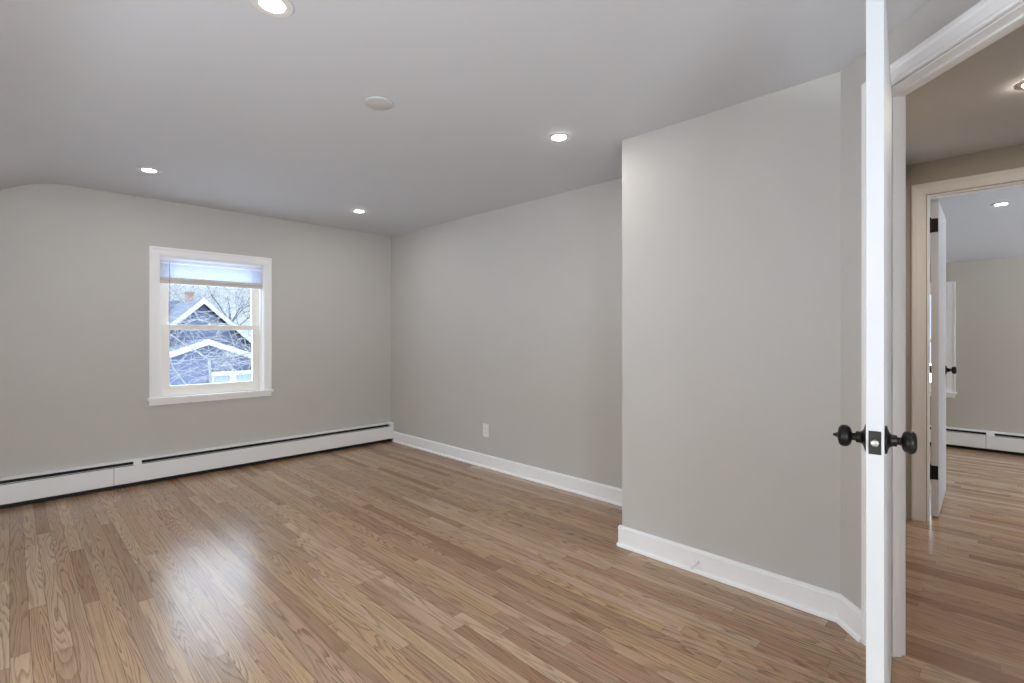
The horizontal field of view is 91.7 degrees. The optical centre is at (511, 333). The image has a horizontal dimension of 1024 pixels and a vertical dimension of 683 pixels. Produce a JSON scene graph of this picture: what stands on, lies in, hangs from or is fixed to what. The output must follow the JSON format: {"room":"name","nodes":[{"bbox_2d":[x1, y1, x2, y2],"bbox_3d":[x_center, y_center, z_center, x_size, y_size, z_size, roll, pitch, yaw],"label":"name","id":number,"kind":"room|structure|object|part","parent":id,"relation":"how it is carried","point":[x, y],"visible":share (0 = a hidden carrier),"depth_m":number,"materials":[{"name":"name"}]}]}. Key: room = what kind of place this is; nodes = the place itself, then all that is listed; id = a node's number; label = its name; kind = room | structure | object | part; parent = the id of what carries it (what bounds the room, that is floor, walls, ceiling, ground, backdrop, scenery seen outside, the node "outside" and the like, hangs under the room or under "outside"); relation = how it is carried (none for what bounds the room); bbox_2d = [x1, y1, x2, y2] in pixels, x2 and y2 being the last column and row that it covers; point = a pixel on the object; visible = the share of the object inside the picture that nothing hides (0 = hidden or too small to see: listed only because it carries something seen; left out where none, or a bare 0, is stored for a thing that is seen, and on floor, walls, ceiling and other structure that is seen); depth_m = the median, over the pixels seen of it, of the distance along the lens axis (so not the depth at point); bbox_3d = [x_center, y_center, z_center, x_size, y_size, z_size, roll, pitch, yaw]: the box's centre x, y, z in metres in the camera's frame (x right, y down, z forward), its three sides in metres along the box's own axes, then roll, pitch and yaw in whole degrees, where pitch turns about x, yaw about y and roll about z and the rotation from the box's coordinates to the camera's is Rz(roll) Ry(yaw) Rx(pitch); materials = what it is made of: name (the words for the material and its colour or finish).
{"room":"empty bedroom","nodes":[
{"label":"empty bedroom","id":0,"kind":"room"},
{"bbox_2d":[0,184,390,476],"bbox_3d":[-2.902,0.051,4.119,0.140,2.288,4.474,0,0,45],"label":"wall","id":1,"kind":"structure","parent":0,"point":[74,261],"depth_m":3.94,"materials":[{"name":"beige paint"}]},
{"bbox_2d":[0,422,393,508],"bbox_3d":[-2.855,1.087,4.024,0.060,0.209,4.312,0,0,45],"label":"baseboard heater","id":2,"kind":"object","parent":1,"relation":"attached to","point":[16,490],"visible":1,"depth_m":4.07,"materials":[{"name":"metal"}]},
{"bbox_3d":[-3.700,1.095,3.141,0.016,0.136,1.858,0,0,45],"label":"panel","id":3,"kind":"part","parent":2,"relation":"part of","materials":[{"name":"metal"}]},
{"bbox_3d":[-2.859,1.077,4.028,0.048,0.186,4.304,0,0,45],"label":"plate","id":4,"kind":"part","parent":2,"relation":"part of","materials":[{"name":"metal"}]},
{"bbox_3d":[-2.187,1.095,4.671,0.016,0.136,2.442,0,0,45],"label":"panel","id":5,"kind":"part","parent":2,"relation":"part of","materials":[{"name":"metal"}]},
{"bbox_2d":[147,246,273,405],"bbox_3d":[-2.628,-0.066,4.368,0.177,1.287,0.961,0,0,45],"label":"window","id":6,"kind":"structure","parent":1,"relation":"in","point":[160,392],"depth_m":4.29,"materials":[{"name":"paint"}]},
{"bbox_3d":[-2.627,0.528,4.368,0.176,0.021,0.961,0,0,45],"label":"sill","id":7,"kind":"part","parent":6,"relation":"part of","materials":[{"name":"paint"}]},
{"bbox_2d":[160,259,261,332],"bbox_3d":[-2.598,-0.309,4.339,0.042,0.609,0.785,0,0,45],"label":"window blind","id":8,"kind":"object","parent":6,"relation":"attached to","point":[212,281],"visible":1,"depth_m":4.30,"materials":[{"name":"white fabric"}]},
{"bbox_3d":[-2.601,-0.428,4.342,0.030,0.023,0.783,0,0,45],"label":"rail","id":9,"kind":"part","parent":8,"relation":"part of","materials":[{"name":"grey plastic"}]},
{"bbox_3d":[-2.601,-0.454,4.342,0.028,0.026,0.783,0,0,45],"label":"rail","id":10,"kind":"part","parent":8,"relation":"part of","materials":[{"name":"grey plastic"}]},
{"bbox_3d":[-2.656,-0.335,4.396,0.030,0.599,0.788,0,0,45],"label":"sash","id":11,"kind":"part","parent":6,"relation":"part of","materials":[{"name":"paint"}]},
{"bbox_3d":[-2.632,0.221,4.373,0.032,0.596,0.788,0,0,45],"label":"sash","id":12,"kind":"part","parent":6,"relation":"part of","materials":[{"name":"paint"}]},
{"bbox_2d":[391,178,621,488],"bbox_3d":[-0.085,0.051,4.399,3.470,2.288,0.114,0,0,45],"label":"wall","id":13,"kind":"structure","parent":0,"point":[507,319],"depth_m":4.17,"materials":[{"name":"beige paint"}]},
{"bbox_2d":[483,423,488,436],"bbox_3d":[-0.236,0.866,4.463,0.072,0.118,0.008,0,0,45],"label":"wall outlet","id":14,"kind":"object","parent":13,"relation":"attached to","point":[485,426],"visible":1,"depth_m":4.46,"materials":[{"name":"white plastic"}]},
{"bbox_2d":[392,431,621,505],"bbox_3d":[-0.149,1.139,4.362,3.281,0.113,0.028,0,0,45],"label":"baseboard","id":15,"kind":"structure","parent":13,"relation":"attached to","point":[602,492],"depth_m":4.14,"materials":[{"name":"paint"}]},
{"bbox_2d":[0,441,1023,682],"bbox_3d":[0.907,1.255,3.077,7.040,0.120,8.650,0,0,45],"label":"floor","id":16,"kind":"structure","parent":0,"point":[389,561],"depth_m":2.33,"materials":[{"name":"brown wood"}]},
{"bbox_2d":[0,0,1023,263],"bbox_3d":[0.907,-0.648,3.077,7.040,1.131,8.650,0,0,45],"label":"ceiling","id":17,"kind":"structure","parent":0,"point":[238,107],"depth_m":2.24,"materials":[{"name":"paint"}]},
{"bbox_2d":[137,167,160,173],"bbox_3d":[-2.419,-1.091,3.314,0.133,0.006,0.133,0,0,45],"label":"recessed light","id":18,"kind":"object","parent":17,"relation":"in","point":[143,169],"visible":1,"depth_m":3.31,"materials":[{"name":"white plastic"}]},
{"bbox_2d":[250,0,293,17],"bbox_3d":[-0.793,-1.091,1.646,0.133,0.006,0.133,0,0,45],"label":"recessed light","id":19,"kind":"object","parent":17,"relation":"in","point":[275,8],"visible":1,"depth_m":1.66,"materials":[{"name":"white plastic"}]},
{"bbox_2d":[351,209,366,212],"bbox_3d":[-1.360,-1.091,4.420,0.133,0.006,0.133,0,0,45],"label":"recessed light","id":20,"kind":"object","parent":17,"relation":"in","point":[353,210],"visible":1,"depth_m":4.41,"materials":[{"name":"white plastic"}]},
{"bbox_2d":[365,96,393,110],"bbox_3d":[-0.628,-1.088,2.351,0.133,0.011,0.133,0,0,45],"label":"cover plate","id":21,"kind":"object","parent":17,"relation":"attached to","point":[373,102],"visible":1,"depth_m":2.34,"materials":[{"name":"grey plastic"}]},
{"bbox_2d":[547,132,570,141],"bbox_3d":[0.261,-1.091,2.759,0.133,0.006,0.133,0,0,45],"label":"recessed light","id":22,"kind":"object","parent":17,"relation":"in","point":[558,136],"visible":1,"depth_m":2.75,"materials":[{"name":"white plastic"}]},
{"bbox_2d":[990,202,1011,205],"bbox_3d":[4.110,-1.091,4.177,0.133,0.006,0.133,0,0,45],"label":"recessed light","id":23,"kind":"object","parent":17,"relation":"in","point":[1000,203],"visible":1,"depth_m":4.17,"materials":[{"name":"white plastic"}]},
{"bbox_2d":[1013,80,1023,89],"bbox_3d":[2.269,-1.091,2.158,0.133,0.006,0.133,0,0,45],"label":"recessed light","id":24,"kind":"object","parent":17,"relation":"in","point":[1019,86],"visible":1,"depth_m":2.19,"materials":[{"name":"white plastic"}]},
{"bbox_2d":[622,72,840,593],"bbox_3d":[1.036,0.051,2.481,1.052,2.288,0.114,0,0,45],"label":"wall","id":25,"kind":"structure","parent":0,"point":[731,216],"depth_m":2.36,"materials":[{"name":"beige paint"}]},
{"bbox_2d":[690,560,699,569],"bbox_3d":[0.903,1.142,2.459,0.022,0.027,0.076,0,0,45],"label":"door stop","id":26,"kind":"object","parent":25,"relation":"attached to","point":[696,561],"visible":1,"depth_m":2.46,"materials":[{"name":"white plastic"}]},
{"bbox_2d":[617,525,839,621],"bbox_3d":[0.985,1.139,2.431,1.080,0.113,0.028,0,0,45],"label":"baseboard","id":27,"kind":"structure","parent":25,"relation":"attached to","point":[815,600],"depth_m":2.35,"materials":[{"name":"paint"}]},
{"bbox_2d":[906,164,906,519],"bbox_3d":[1.981,0.051,2.667,0.045,2.288,1.621,0,0,45],"label":"wall","id":28,"kind":"structure","parent":0,"point":[906,164],"depth_m":3.20,"materials":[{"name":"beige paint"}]},
{"bbox_2d":[841,0,1023,608],"bbox_3d":[1.419,0.051,1.195,0.090,2.288,1.750,0,0,0],"label":"wall","id":29,"kind":"structure","parent":0,"point":[934,15],"depth_m":1.99,"materials":[{"name":"beige paint"}]},
{"bbox_2d":[836,594,860,641],"bbox_3d":[1.356,1.139,2.001,0.028,0.113,0.150,0,0,0],"label":"baseboard","id":30,"kind":"structure","parent":29,"relation":"attached to","point":[849,614],"depth_m":1.99,"materials":[{"name":"paint"}]},
{"bbox_2d":[833,0,916,682],"bbox_3d":[1.104,0.156,1.542,0.174,2.054,0.819,0,0,34],"label":"door","id":31,"kind":"structure","parent":29,"relation":"in","point":[877,439],"depth_m":1.22,"materials":[{"name":"paint"}]},
{"bbox_3d":[0.885,0.265,1.289,0.068,0.071,0.071,0,0,45],"label":"knob","id":32,"kind":"part","parent":31,"relation":"part of","materials":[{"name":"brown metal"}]},
{"bbox_3d":[0.883,0.265,1.210,0.025,0.057,0.003,0,0,38],"label":"latch plate","id":33,"kind":"part","parent":31,"relation":"part of","materials":[{"name":"brown metal"}]},
{"bbox_3d":[0.956,0.265,1.225,0.068,0.071,0.071,0,0,45],"label":"knob","id":34,"kind":"part","parent":31,"relation":"part of","materials":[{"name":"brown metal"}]},
{"bbox_2d":[861,0,1023,656],"bbox_3d":[1.418,0.115,1.444,0.132,2.160,0.964,0,0,0],"label":"trim","id":35,"kind":"structure","parent":29,"relation":"attached to","point":[982,13],"depth_m":1.84,"materials":[{"name":"paint"}]},
{"bbox_2d":[907,144,1023,521],"bbox_3d":[2.871,0.051,3.007,3.850,2.288,0.114,0,0,45],"label":"wall","id":36,"kind":"structure","parent":0,"point":[1011,157],"depth_m":3.12,"materials":[{"name":"beige paint"}]},
{"bbox_2d":[930,199,956,516],"bbox_3d":[3.011,0.156,3.511,0.163,2.054,0.805,0,0,45],"label":"door","id":37,"kind":"structure","parent":36,"relation":"in","point":[938,368],"depth_m":3.23,"materials":[{"name":"paint"}]},
{"bbox_3d":[3.280,0.270,3.712,0.064,0.071,0.071,0,0,45],"label":"knob","id":38,"kind":"part","parent":37,"relation":"part of","materials":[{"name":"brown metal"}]},
{"bbox_2d":[911,167,1023,521],"bbox_3d":[2.966,0.119,2.913,0.964,2.152,0.156,0,0,45],"label":"trim","id":39,"kind":"structure","parent":36,"relation":"attached to","point":[919,191],"depth_m":3.17,"materials":[{"name":"paint"}]},
{"bbox_2d":[930,257,1023,433],"bbox_3d":[4.920,0.220,5.078,3.850,1.950,0.140,0,0,45],"label":"wall","id":40,"kind":"structure","parent":0,"point":[989,293],"depth_m":5.05,"materials":[{"name":"beige paint"}]},
{"bbox_2d":[930,281,956,397],"bbox_3d":[4.393,0.060,5.572,0.895,1.225,0.177,0,0,45],"label":"window","id":41,"kind":"structure","parent":40,"relation":"in","point":[951,392],"depth_m":5.25,"materials":[{"name":"paint"}]},
{"bbox_3d":[4.406,0.072,5.585,0.747,1.125,0.140,0,0,45],"label":"frame","id":42,"kind":"part","parent":41,"relation":"part of","materials":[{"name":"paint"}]},
{"bbox_2d":[930,425,1023,455],"bbox_3d":[4.903,1.087,4.954,3.208,0.209,0.060,0,0,45],"label":"baseboard heater","id":43,"kind":"object","parent":40,"relation":"attached to","point":[973,439],"visible":0.31,"depth_m":5.03,"materials":[{"name":"metal"}]},
{"bbox_3d":[4.274,1.095,5.548,1.470,0.136,0.016,0,0,45],"label":"panel","id":44,"kind":"part","parent":43,"relation":"part of","materials":[{"name":"metal"}]},
{"bbox_3d":[4.907,1.077,4.958,3.200,0.186,0.048,0,0,45],"label":"plate","id":45,"kind":"part","parent":43,"relation":"part of","materials":[{"name":"metal"}]},
{"bbox_3d":[5.412,1.095,4.422,1.726,0.136,0.016,0,0,45],"label":"panel","id":46,"kind":"part","parent":43,"relation":"part of","materials":[{"name":"metal"}]},
{"bbox_3d":[0.905,0.051,3.015,0.114,2.288,0.461,0,0,45],"label":"wall","id":47,"kind":"structure","parent":0,"visible":0},
{"bbox_2d":[616,526,620,544],"bbox_3d":[0.809,1.139,3.018,0.028,0.113,0.591,0,0,45],"label":"baseboard","id":48,"kind":"structure","parent":47,"relation":"attached to","point":[619,531],"depth_m":2.80,"materials":[{"name":"paint"}]},
{"label":"outside","id":49,"kind":"structure","parent":0,"visible":0},
{"bbox_3d":[-10.699,4.195,17.622,200.000,0.200,170.000,0,0,45],"label":"ground","id":50,"kind":"structure","parent":49,"visible":0},
{"bbox_2d":[170,284,196,301],"bbox_3d":[-36.883,-1.395,53.636,6.614,11.007,8.730,0,0,-31],"label":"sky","id":51,"kind":"structure","parent":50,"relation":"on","point":[175,284],"depth_m":52.98,"materials":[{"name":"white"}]},
{"bbox_2d":[170,266,249,324],"bbox_3d":[-22.575,-2.120,39.129,10.478,12.445,10.496,0,0,45],"label":"bare tree","id":52,"kind":"object","parent":50,"relation":"on","point":[184,266],"visible":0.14,"depth_m":38.92,"materials":[{"name":"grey plant"}]},
{"bbox_2d":[169,291,251,385],"bbox_3d":[-16.615,1.105,18.538,10.300,5.980,14.980,0,0,45],"label":"house","id":53,"kind":"structure","parent":50,"relation":"on","point":[201,305],"depth_m":18.43,"materials":[{"name":"blue"}]},
{"bbox_3d":[-10.017,2.095,18.424,0.040,1.200,1.900,0,0,45],"label":"pane","id":54,"kind":"part","parent":53,"relation":"part of","materials":[{"name":"glass"}]},
{"bbox_2d":[169,271,251,385],"bbox_3d":[-6.854,1.168,10.200,7.675,5.859,6.923,0,0,-29],"label":"bare tree","id":55,"kind":"object","parent":50,"relation":"on","point":[210,377],"visible":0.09,"depth_m":10.08,"materials":[{"name":"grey plant"}]},
{"bbox_2d":[200,287,249,321],"bbox_3d":[-40.342,-3.095,73.127,15.014,14.404,13.971,0,0,45],"label":"bare tree","id":56,"kind":"object","parent":50,"relation":"on","point":[234,318],"visible":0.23,"depth_m":73.52,"materials":[{"name":"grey plant"}]}
]}

